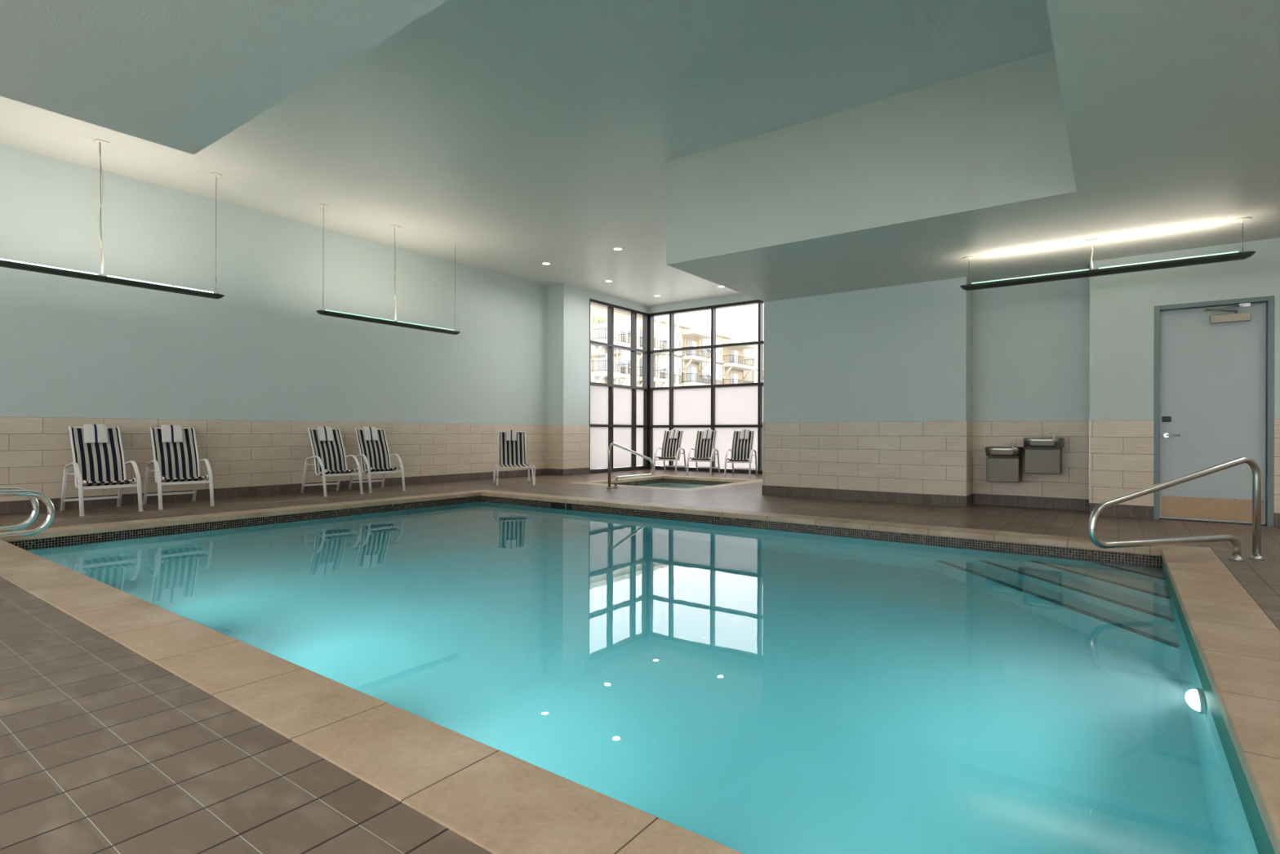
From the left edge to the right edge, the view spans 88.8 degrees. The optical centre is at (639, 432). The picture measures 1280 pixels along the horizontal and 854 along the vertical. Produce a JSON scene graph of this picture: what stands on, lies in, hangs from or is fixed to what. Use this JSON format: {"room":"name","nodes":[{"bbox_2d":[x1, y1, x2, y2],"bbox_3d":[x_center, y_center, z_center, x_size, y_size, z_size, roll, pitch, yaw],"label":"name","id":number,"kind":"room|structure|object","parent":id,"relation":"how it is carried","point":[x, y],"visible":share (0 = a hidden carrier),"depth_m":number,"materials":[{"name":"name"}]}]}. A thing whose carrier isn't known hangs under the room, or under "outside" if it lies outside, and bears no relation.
{"room":"indoor swimming pool","nodes":[
{"label":"indoor swimming pool","id":0,"kind":"room"},
{"bbox_2d":[0,143,547,475],"bbox_3d":[-6.787,-1.380,9.112,0.200,4.720,15.560,0,0,36],"label":"wall","id":1,"kind":"structure","parent":0,"point":[70,347],"depth_m":9.80,"materials":[{"name":"blue paint"}]},
{"bbox_2d":[0,416,547,502],"bbox_3d":[-6.663,0.323,9.111,0.010,1.015,15.310,0,0,36],"label":"wall tile","id":2,"kind":"structure","parent":1,"relation":"attached to","point":[35,451],"depth_m":10.03,"materials":[{"name":"beige tile"}]},
{"bbox_2d":[0,468,547,514],"bbox_3d":[-6.667,0.905,9.103,0.016,0.150,15.294,0,0,36],"label":"baseboard","id":3,"kind":"structure","parent":1,"relation":"attached to","point":[18,506],"depth_m":10.03,"materials":[{"name":"brown tile"}]},
{"bbox_2d":[547,425,563,469],"bbox_3d":[-1.960,0.337,15.150,0.500,1.015,0.010,0,0,36],"label":"trim","id":4,"kind":"structure","parent":1,"relation":"attached to","point":[555,433],"depth_m":15.14,"materials":[{"name":"beige tile"}]},
{"bbox_2d":[547,468,563,475],"bbox_3d":[-1.959,0.919,15.144,0.500,0.150,0.016,0,0,36],"label":"baseboard","id":5,"kind":"structure","parent":1,"relation":"attached to","point":[550,471],"depth_m":15.13,"materials":[{"name":"brown tile"}]},
{"bbox_2d":[547,283,589,425],"bbox_3d":[-1.774,-1.365,15.587,0.700,4.720,0.910,0,0,36],"label":"wall pillar","id":6,"kind":"structure","parent":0,"point":[568,305],"depth_m":15.24,"materials":[{"name":"blue paint"}]},
{"bbox_2d":[563,425,589,469],"bbox_3d":[-1.492,0.338,15.378,0.010,1.015,0.910,0,0,36],"label":"trim","id":7,"kind":"structure","parent":6,"relation":"attached to","point":[575,437],"depth_m":15.35,"materials":[{"name":"beige tile"}]},
{"bbox_2d":[563,467,589,475],"bbox_3d":[-1.491,0.920,15.376,0.016,0.150,0.910,0,0,36],"label":"baseboard","id":8,"kind":"structure","parent":6,"relation":"attached to","point":[580,470],"depth_m":15.34,"materials":[{"name":"brown tile"}]},
{"bbox_2d":[589,290,648,313],"bbox_3d":[-0.510,-3.477,16.892,0.200,0.490,2.680,0,0,36],"label":"wall","id":9,"kind":"structure","parent":0,"point":[593,295],"depth_m":16.67,"materials":[{"name":"blue paint"}]},
{"bbox_2d":[589,298,648,473],"bbox_3d":[-0.568,-1.117,16.805,0.160,4.230,2.480,0,0,36],"label":"window","id":10,"kind":"structure","parent":9,"relation":"in","point":[619,414],"depth_m":16.85,"materials":[{"name":"grey"}]},
{"bbox_2d":[0,0,1279,306],"bbox_3d":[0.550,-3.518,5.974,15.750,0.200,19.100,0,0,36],"label":"ceiling","id":11,"kind":"structure","parent":0,"point":[521,135],"depth_m":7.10,"materials":[{"name":"paint"}]},
{"bbox_2d":[0,138,224,298],"bbox_3d":[-6.370,-2.610,7.724,0.177,1.659,2.626,0,0,36],"label":"pendant light","id":12,"kind":"object","parent":11,"relation":"hanging from","point":[4,263],"visible":1,"depth_m":7.73,"materials":[{"name":"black metal"}]},
{"bbox_2d":[315,204,460,334],"bbox_3d":[-4.078,-2.603,10.879,0.177,1.659,2.626,0,0,36],"label":"pendant light","id":13,"kind":"object","parent":11,"relation":"hanging from","point":[327,313],"visible":1,"depth_m":10.83,"materials":[{"name":"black metal"}]},
{"bbox_2d":[541,262,551,265],"bbox_3d":[-1.903,-3.421,13.257,0.188,0.007,0.188,0,0,36],"label":"recessed light","id":14,"kind":"object","parent":11,"relation":"in","point":[544,263],"visible":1,"depth_m":13.27,"materials":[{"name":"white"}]},
{"bbox_2d":[613,247,622,250],"bbox_3d":[-0.415,-3.417,12.175,0.188,0.007,0.188,0,0,36],"label":"recessed light","id":15,"kind":"object","parent":11,"relation":"in","point":[615,248],"visible":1,"depth_m":12.15,"materials":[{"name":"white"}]},
{"bbox_2d":[960,217,1255,290],"bbox_3d":[4.954,-1.906,7.159,2.626,0.399,0.177,0,0,36],"label":"pendant light","id":16,"kind":"object","parent":11,"relation":"hanging from","point":[1233,255],"visible":1,"depth_m":7.00,"materials":[{"name":"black metal"}]},
{"bbox_2d":[0,469,1279,853],"bbox_3d":[0.566,1.032,6.014,15.750,0.060,19.200,0,0,36],"label":"floor","id":17,"kind":"structure","parent":0,"point":[104,748],"depth_m":2.15,"materials":[{"name":"brown tile"}]},
{"bbox_2d":[0,486,39,532],"bbox_3d":[-5.606,0.714,5.455,0.089,0.539,0.888,0,0,36],"label":"grab rail","id":18,"kind":"object","parent":17,"relation":"on","point":[35,504],"visible":0.78,"depth_m":5.73,"materials":[{"name":"silver metal"}]},
{"bbox_2d":[0,489,55,538],"bbox_3d":[-5.210,0.715,5.167,0.089,0.539,0.888,0,0,36],"label":"grab rail","id":19,"kind":"object","parent":17,"relation":"on","point":[47,501],"visible":1,"depth_m":5.40,"materials":[{"name":"silver metal"}]},
{"bbox_2d":[59,426,142,515],"bbox_3d":[-6.720,0.454,8.153,0.887,1.057,0.613,0,0,37],"label":"armchair","id":20,"kind":"object","parent":17,"relation":"on","point":[95,465],"visible":1,"depth_m":8.17,"materials":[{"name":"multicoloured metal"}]},
{"bbox_2d":[80,423,107,443],"bbox_3d":[-6.934,0.012,8.307,0.210,0.242,0.249,0,0,37],"label":"towel","id":21,"kind":"object","parent":20,"relation":"on","point":[93,433],"visible":0.97,"depth_m":8.27,"materials":[{"name":"white fabric"}]},
{"bbox_2d":[142,426,214,509],"bbox_3d":[-6.235,0.456,8.824,0.887,1.057,0.613,0,0,42],"label":"armchair","id":22,"kind":"object","parent":17,"relation":"on","point":[175,463],"visible":1,"depth_m":8.85,"materials":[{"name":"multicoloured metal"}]},
{"bbox_2d":[160,424,182,442],"bbox_3d":[-6.445,0.013,8.984,0.210,0.242,0.249,0,0,42],"label":"towel","id":23,"kind":"object","parent":22,"relation":"on","point":[170,433],"visible":0.99,"depth_m":8.94,"materials":[{"name":"white fabric"}]},
{"bbox_2d":[4,485,470,524],"bbox_3d":[-6.631,0.980,7.226,0.020,0.004,11.900,0,0,36],"label":"trim","id":24,"kind":"structure","parent":17,"relation":"on","point":[468,486],"depth_m":8.65,"materials":[{"name":"beige"}]},
{"bbox_2d":[0,490,480,542],"bbox_3d":[-4.498,1.015,8.609,0.357,0.060,5.831,0,0,36],"label":"trim","id":25,"kind":"structure","parent":17,"relation":"attached to","point":[48,532],"depth_m":7.76,"materials":[{"name":"tile"}]},
{"bbox_2d":[300,427,363,497],"bbox_3d":[-4.963,0.460,10.523,0.887,1.057,0.613,0,0,41],"label":"armchair","id":26,"kind":"object","parent":17,"relation":"on","point":[329,457],"visible":1,"depth_m":10.55,"materials":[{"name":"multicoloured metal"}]},
{"bbox_2d":[315,426,333,440],"bbox_3d":[-5.165,0.017,10.691,0.210,0.242,0.249,0,0,41],"label":"towel","id":27,"kind":"object","parent":26,"relation":"on","point":[325,433],"visible":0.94,"depth_m":10.65,"materials":[{"name":"white fabric"}]},
{"bbox_2d":[0,539,744,853],"bbox_3d":[-2.594,1.020,3.401,9.560,0.060,0.357,0,0,36],"label":"pool coping","id":28,"kind":"structure","parent":17,"relation":"attached to","point":[500,802],"depth_m":2.11,"materials":[{"name":"beige stone"}]},
{"bbox_2d":[348,428,405,493],"bbox_3d":[-4.502,0.461,11.180,0.613,1.057,0.887,0,0,-45],"label":"armchair","id":29,"kind":"object","parent":17,"relation":"on","point":[375,456],"visible":0.99,"depth_m":11.22,"materials":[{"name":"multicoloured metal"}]},
{"bbox_2d":[361,426,378,440],"bbox_3d":[-4.696,0.019,11.358,0.249,0.242,0.210,0,0,-45],"label":"towel","id":30,"kind":"object","parent":29,"relation":"on","point":[371,433],"visible":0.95,"depth_m":11.31,"materials":[{"name":"white fabric"}]},
{"bbox_2d":[493,431,535,486],"bbox_3d":[-2.424,0.485,12.541,0.704,1.018,1.063,0,0,-16],"label":"lounge chair","id":31,"kind":"object","parent":17,"relation":"on","point":[512,454],"visible":1,"depth_m":12.82,"materials":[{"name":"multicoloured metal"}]},
{"bbox_2d":[506,429,516,440],"bbox_3d":[-2.547,0.054,12.927,0.208,0.216,0.143,0,0,-16],"label":"towel","id":32,"kind":"object","parent":31,"relation":"on","point":[511,435],"visible":1,"depth_m":12.89,"materials":[{"name":"white fabric"}]},
{"bbox_2d":[577,475,662,484],"bbox_3d":[-0.360,1.027,14.079,0.312,0.060,2.616,0,0,36],"label":"trim","id":33,"kind":"structure","parent":17,"relation":"attached to","point":[651,477],"depth_m":14.04,"materials":[{"name":"beige tile"}]},
{"bbox_2d":[606,442,653,488],"bbox_3d":[-0.155,0.590,12.311,0.098,0.818,1.602,0,0,31],"label":"handrail","id":34,"kind":"object","parent":17,"relation":"on","point":[611,444],"visible":1,"depth_m":12.02,"materials":[{"name":"silver metal"}]},
{"bbox_2d":[568,481,697,490],"bbox_3d":[-0.186,1.028,12.142,2.870,0.060,0.312,0,0,36],"label":"trim","id":35,"kind":"structure","parent":17,"relation":"attached to","point":[590,483],"depth_m":11.96,"materials":[{"name":"beige tile"}]},
{"bbox_2d":[653,430,686,473],"bbox_3d":[0.766,0.477,16.552,0.613,1.057,0.887,0,0,21],"label":"armchair","id":36,"kind":"object","parent":17,"relation":"on","point":[671,448],"visible":0.99,"depth_m":16.65,"materials":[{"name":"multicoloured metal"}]},
{"bbox_2d":[669,429,679,438],"bbox_3d":[0.889,0.035,16.788,0.217,0.242,0.210,0,0,21],"label":"towel","id":37,"kind":"object","parent":36,"relation":"on","point":[673,433],"visible":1,"depth_m":16.74,"materials":[{"name":"white fabric"}]},
{"bbox_2d":[686,430,719,475],"bbox_3d":[1.559,0.479,15.976,0.613,1.057,0.887,0,0,21],"label":"armchair","id":38,"kind":"object","parent":17,"relation":"on","point":[704,449],"visible":1,"depth_m":16.07,"materials":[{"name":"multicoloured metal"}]},
{"bbox_2d":[702,429,712,439],"bbox_3d":[1.682,0.038,16.212,0.217,0.242,0.210,0,0,21],"label":"towel","id":39,"kind":"object","parent":38,"relation":"on","point":[707,433],"visible":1,"depth_m":16.16,"materials":[{"name":"white fabric"}]},
{"bbox_2d":[656,474,762,482],"bbox_3d":[1.535,1.033,14.511,2.870,0.060,0.312,0,0,36],"label":"trim","id":40,"kind":"structure","parent":17,"relation":"attached to","point":[672,477],"depth_m":14.40,"materials":[{"name":"beige tile"}]},
{"bbox_2d":[687,480,762,489],"bbox_3d":[1.709,1.033,12.575,0.312,0.060,2.616,0,0,36],"label":"trim","id":41,"kind":"structure","parent":17,"relation":"attached to","point":[751,481],"depth_m":12.39,"materials":[{"name":"beige tile"}]},
{"bbox_2d":[724,430,757,476],"bbox_3d":[2.384,0.482,15.377,0.613,1.057,0.887,0,0,21],"label":"armchair","id":42,"kind":"object","parent":17,"relation":"on","point":[741,451],"visible":1,"depth_m":15.47,"materials":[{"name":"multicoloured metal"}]},
{"bbox_2d":[739,429,750,439],"bbox_3d":[2.507,0.040,15.613,0.217,0.242,0.210,0,0,21],"label":"towel","id":43,"kind":"object","parent":42,"relation":"on","point":[744,433],"visible":1,"depth_m":15.56,"materials":[{"name":"white fabric"}]},
{"bbox_2d":[469,489,1215,555],"bbox_3d":[1.043,1.031,8.407,9.560,0.060,0.357,0,0,36],"label":"trim","id":44,"kind":"structure","parent":17,"relation":"attached to","point":[938,531],"depth_m":7.22,"materials":[{"name":"beige tile"}]},
{"bbox_2d":[779,505,1171,534],"bbox_3d":[3.594,1.011,7.749,4.210,0.004,0.018,0,0,36],"label":"trim","id":45,"kind":"structure","parent":17,"relation":"on","point":[780,505],"depth_m":7.50,"materials":[{"name":"beige"}]},
{"bbox_2d":[1088,456,1265,560],"bbox_3d":[4.175,0.602,5.062,1.702,0.821,0.098,0,0,-13],"label":"pool handrail","id":46,"kind":"object","parent":17,"relation":"on","point":[1256,473],"visible":1,"depth_m":5.08,"materials":[{"name":"silver metal"}]},
{"bbox_2d":[1159,517,1266,525],"bbox_3d":[6.519,1.015,7.474,0.943,0.010,0.140,0,0,36],"label":"threshold","id":47,"kind":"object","parent":17,"relation":"on","point":[1159,517],"depth_m":7.42,"materials":[{"name":"metal"}]},
{"bbox_2d":[1160,549,1279,853],"bbox_3d":[2.947,1.037,3.199,0.357,0.060,5.831,0,0,36],"label":"pool coping","id":48,"kind":"structure","parent":17,"relation":"attached to","point":[1237,645],"depth_m":2.89,"materials":[{"name":"beige stone"}]},
{"bbox_3d":[0.673,1.487,13.327,2.270,0.930,2.640,0,0,36],"label":"basin","id":49,"kind":"object","parent":17,"relation":"in","visible":0},
{"bbox_2d":[610,478,662,485],"bbox_3d":[-0.241,1.153,13.992,0.006,0.192,2.640,0,0,36],"label":"trim","id":50,"kind":"structure","parent":49,"relation":"attached to","point":[660,480],"depth_m":14.36,"materials":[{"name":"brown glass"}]},
{"bbox_2d":[633,482,712,488],"bbox_3d":[0.674,1.147,13.327,2.270,0.001,2.640,0,0,36],"label":"water","id":51,"kind":"object","parent":49,"relation":"in","point":[671,485],"visible":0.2,"depth_m":14.16,"materials":[{"name":"teal liquid"}]},
{"bbox_2d":[662,478,733,484],"bbox_3d":[1.448,1.158,14.392,2.258,0.192,0.006,0,0,36],"label":"trim","id":52,"kind":"structure","parent":49,"relation":"attached to","point":[664,480],"depth_m":14.55,"materials":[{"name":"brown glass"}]},
{"bbox_2d":[648,293,757,313],"bbox_3d":[2.601,-3.467,16.164,5.690,0.490,0.200,0,0,36],"label":"wall","id":53,"kind":"structure","parent":0,"point":[741,297],"depth_m":16.78,"materials":[{"name":"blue paint"}]},
{"bbox_2d":[648,313,648,469],"bbox_3d":[0.215,-1.114,17.874,0.170,4.230,0.170,0,0,36],"label":"trim","id":54,"kind":"structure","parent":53,"relation":"attached to","point":[648,313],"depth_m":17.76,"materials":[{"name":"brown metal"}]},
{"bbox_2d":[648,299,764,474],"bbox_3d":[2.568,-1.107,16.171,5.640,4.230,0.160,0,0,36],"label":"window","id":55,"kind":"structure","parent":53,"relation":"in","point":[726,408],"depth_m":16.78,"materials":[{"name":"grey"}]},
{"bbox_2d":[763,276,968,422],"bbox_3d":[3.268,-0.650,9.803,2.980,3.320,0.200,0,0,36],"label":"wall","id":56,"kind":"structure","parent":0,"point":[900,353],"depth_m":9.59,"materials":[{"name":"blue paint"}]},
{"bbox_2d":[761,484,965,506],"bbox_3d":[3.193,0.935,9.720,2.996,0.150,0.016,0,0,36],"label":"baseboard","id":57,"kind":"structure","parent":56,"relation":"attached to","point":[852,495],"depth_m":9.60,"materials":[{"name":"brown tile"}]},
{"bbox_2d":[762,421,965,496],"bbox_3d":[3.199,0.352,9.721,2.990,1.015,0.010,0,0,36],"label":"trim","id":58,"kind":"structure","parent":56,"relation":"attached to","point":[917,457],"depth_m":9.60,"materials":[{"name":"beige tile"}]},
{"bbox_2d":[968,280,973,421],"bbox_3d":[4.542,-0.646,9.192,0.200,3.320,0.310,0,0,36],"label":"wall","id":59,"kind":"structure","parent":0,"point":[971,292],"depth_m":9.14,"materials":[{"name":"blue paint"}]},
{"bbox_2d":[965,421,973,496],"bbox_3d":[4.562,0.356,9.045,0.010,1.015,0.520,0,0,36],"label":"trim","id":60,"kind":"structure","parent":59,"relation":"attached to","point":[969,424],"depth_m":9.01,"materials":[{"name":"beige tile"}]},
{"bbox_2d":[965,493,973,506],"bbox_3d":[4.561,0.939,9.041,0.016,0.150,0.526,0,0,36],"label":"baseboard","id":61,"kind":"structure","parent":59,"relation":"attached to","point":[969,499],"depth_m":8.98,"materials":[{"name":"brown tile"}]},
{"bbox_2d":[972,264,1089,422],"bbox_3d":[5.331,-0.644,8.934,1.780,3.320,0.200,0,0,36],"label":"wall","id":62,"kind":"structure","parent":0,"point":[1031,342],"depth_m":8.84,"materials":[{"name":"blue paint"}]},
{"bbox_2d":[985,440,1024,482],"bbox_3d":[4.914,0.383,8.811,0.435,0.554,0.466,0,0,36],"label":"fountain","id":63,"kind":"object","parent":62,"relation":"attached to","point":[1003,464],"visible":1,"depth_m":8.67,"materials":[{"name":"grey metal"}]},
{"bbox_2d":[985,446,1024,456],"bbox_3d":[4.916,0.255,8.813,0.435,0.120,0.460,0,0,36],"label":"basin","id":64,"kind":"object","parent":63,"relation":"in","point":[989,451],"depth_m":8.63,"materials":[{"name":"silver metal"}]},
{"bbox_2d":[973,421,1088,499],"bbox_3d":[5.270,0.358,8.846,1.370,1.015,0.010,0,0,36],"label":"trim","id":65,"kind":"structure","parent":62,"relation":"attached to","point":[1073,482],"depth_m":8.79,"materials":[{"name":"beige tile"}]},
{"bbox_2d":[973,493,1088,511],"bbox_3d":[5.269,0.941,8.842,1.364,0.150,0.016,0,0,36],"label":"baseboard","id":66,"kind":"structure","parent":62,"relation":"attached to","point":[1082,504],"depth_m":8.81,"materials":[{"name":"brown tile"}]},
{"bbox_2d":[1022,431,1064,474],"bbox_3d":[5.278,0.256,8.546,0.445,0.549,0.466,0,0,36],"label":"fountain","id":67,"kind":"object","parent":62,"relation":"attached to","point":[1042,455],"visible":1,"depth_m":8.40,"materials":[{"name":"grey metal"}]},
{"bbox_2d":[1022,437,1064,447],"bbox_3d":[5.280,0.131,8.549,0.445,0.120,0.460,0,0,36],"label":"basin","id":68,"kind":"object","parent":67,"relation":"in","point":[1028,442],"depth_m":8.36,"materials":[{"name":"silver metal"}]},
{"bbox_2d":[1089,237,1279,420],"bbox_3d":[7.632,-0.637,6.632,5.050,3.320,0.200,0,0,36],"label":"wall","id":69,"kind":"structure","parent":0,"point":[1122,305],"depth_m":7.72,"materials":[{"name":"blue paint"}]},
{"bbox_2d":[1088,502,1153,519],"bbox_3d":[5.772,0.942,7.846,0.624,0.150,0.016,0,0,36],"label":"baseboard","id":70,"kind":"structure","parent":69,"relation":"attached to","point":[1117,510],"depth_m":7.80,"materials":[{"name":"brown tile"}]},
{"bbox_2d":[1088,419,1154,506],"bbox_3d":[5.776,0.360,7.852,0.626,1.015,0.024,0,0,36],"label":"wall tile","id":71,"kind":"structure","parent":69,"relation":"attached to","point":[1122,451],"depth_m":7.84,"materials":[{"name":"beige tile"}]},
{"bbox_2d":[1153,295,1274,526],"bbox_3d":[6.473,-0.231,7.405,1.023,2.500,0.289,0,0,36],"label":"door","id":72,"kind":"structure","parent":69,"relation":"attached to","point":[1214,361],"depth_m":7.41,"materials":[{"name":"grey metal"}]},
{"bbox_2d":[1274,418,1279,513],"bbox_3d":[8.152,0.367,6.122,3.205,1.015,0.010,0,0,36],"label":"wall tile","id":73,"kind":"structure","parent":69,"relation":"attached to","point":[1277,421],"depth_m":7.05,"materials":[{"name":"beige tile"}]},
{"bbox_2d":[1274,512,1279,527],"bbox_3d":[8.148,0.950,6.120,3.205,0.150,0.016,0,0,36],"label":"baseboard","id":74,"kind":"structure","parent":69,"relation":"attached to","point":[1277,516],"depth_m":7.04,"materials":[{"name":"brown tile"}]},
{"bbox_3d":[-0.777,1.733,5.904,8.870,1.430,5.855,0,0,36],"label":"basin","id":75,"kind":"object","parent":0,"visible":0},
{"bbox_2d":[7,495,481,548],"bbox_3d":[-4.361,1.146,8.509,0.006,0.202,5.855,0,0,36],"label":"trim","id":76,"kind":"structure","parent":75,"relation":"attached to","point":[59,540],"depth_m":7.67,"materials":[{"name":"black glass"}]},
{"bbox_2d":[551,502,572,509],"bbox_3d":[-1.181,1.099,9.803,0.430,0.078,0.010,0,0,36],"label":"skimmer","id":77,"kind":"object","parent":75,"relation":"attached to","point":[562,505],"visible":1,"depth_m":9.79,"materials":[{"name":"black plastic"}]},
{"bbox_2d":[22,500,1264,853],"bbox_3d":[-0.778,1.796,5.904,8.876,1.310,5.861,0,0,36],"label":"pool water","id":78,"kind":"object","parent":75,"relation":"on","point":[744,689],"visible":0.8,"depth_m":3.25,"materials":[{"name":"teal liquid"}]},
{"bbox_2d":[481,495,1161,565],"bbox_3d":[0.943,1.162,8.270,8.858,0.202,0.006,0,0,36],"label":"trim","id":79,"kind":"structure","parent":75,"relation":"attached to","point":[971,543],"depth_m":7.06,"materials":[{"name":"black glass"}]},
{"bbox_2d":[1161,557,1275,853],"bbox_3d":[2.810,1.167,3.299,0.006,0.202,5.855,0,0,36],"label":"trim","id":80,"kind":"structure","parent":75,"relation":"attached to","point":[1265,842],"depth_m":2.32,"materials":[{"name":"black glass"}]},
{"label":"outside","id":81,"kind":"structure","parent":0,"visible":0},
{"label":"ground","id":82,"kind":"structure","parent":81,"visible":0},
{"bbox_2d":[590,303,758,387],"bbox_3d":[13.573,-5.509,95.217,10.000,15.100,91.000,0,0,36],"label":"apartment building","id":83,"kind":"structure","parent":82,"relation":"on","point":[739,364],"depth_m":76.82,"materials":[{"name":"beige"}]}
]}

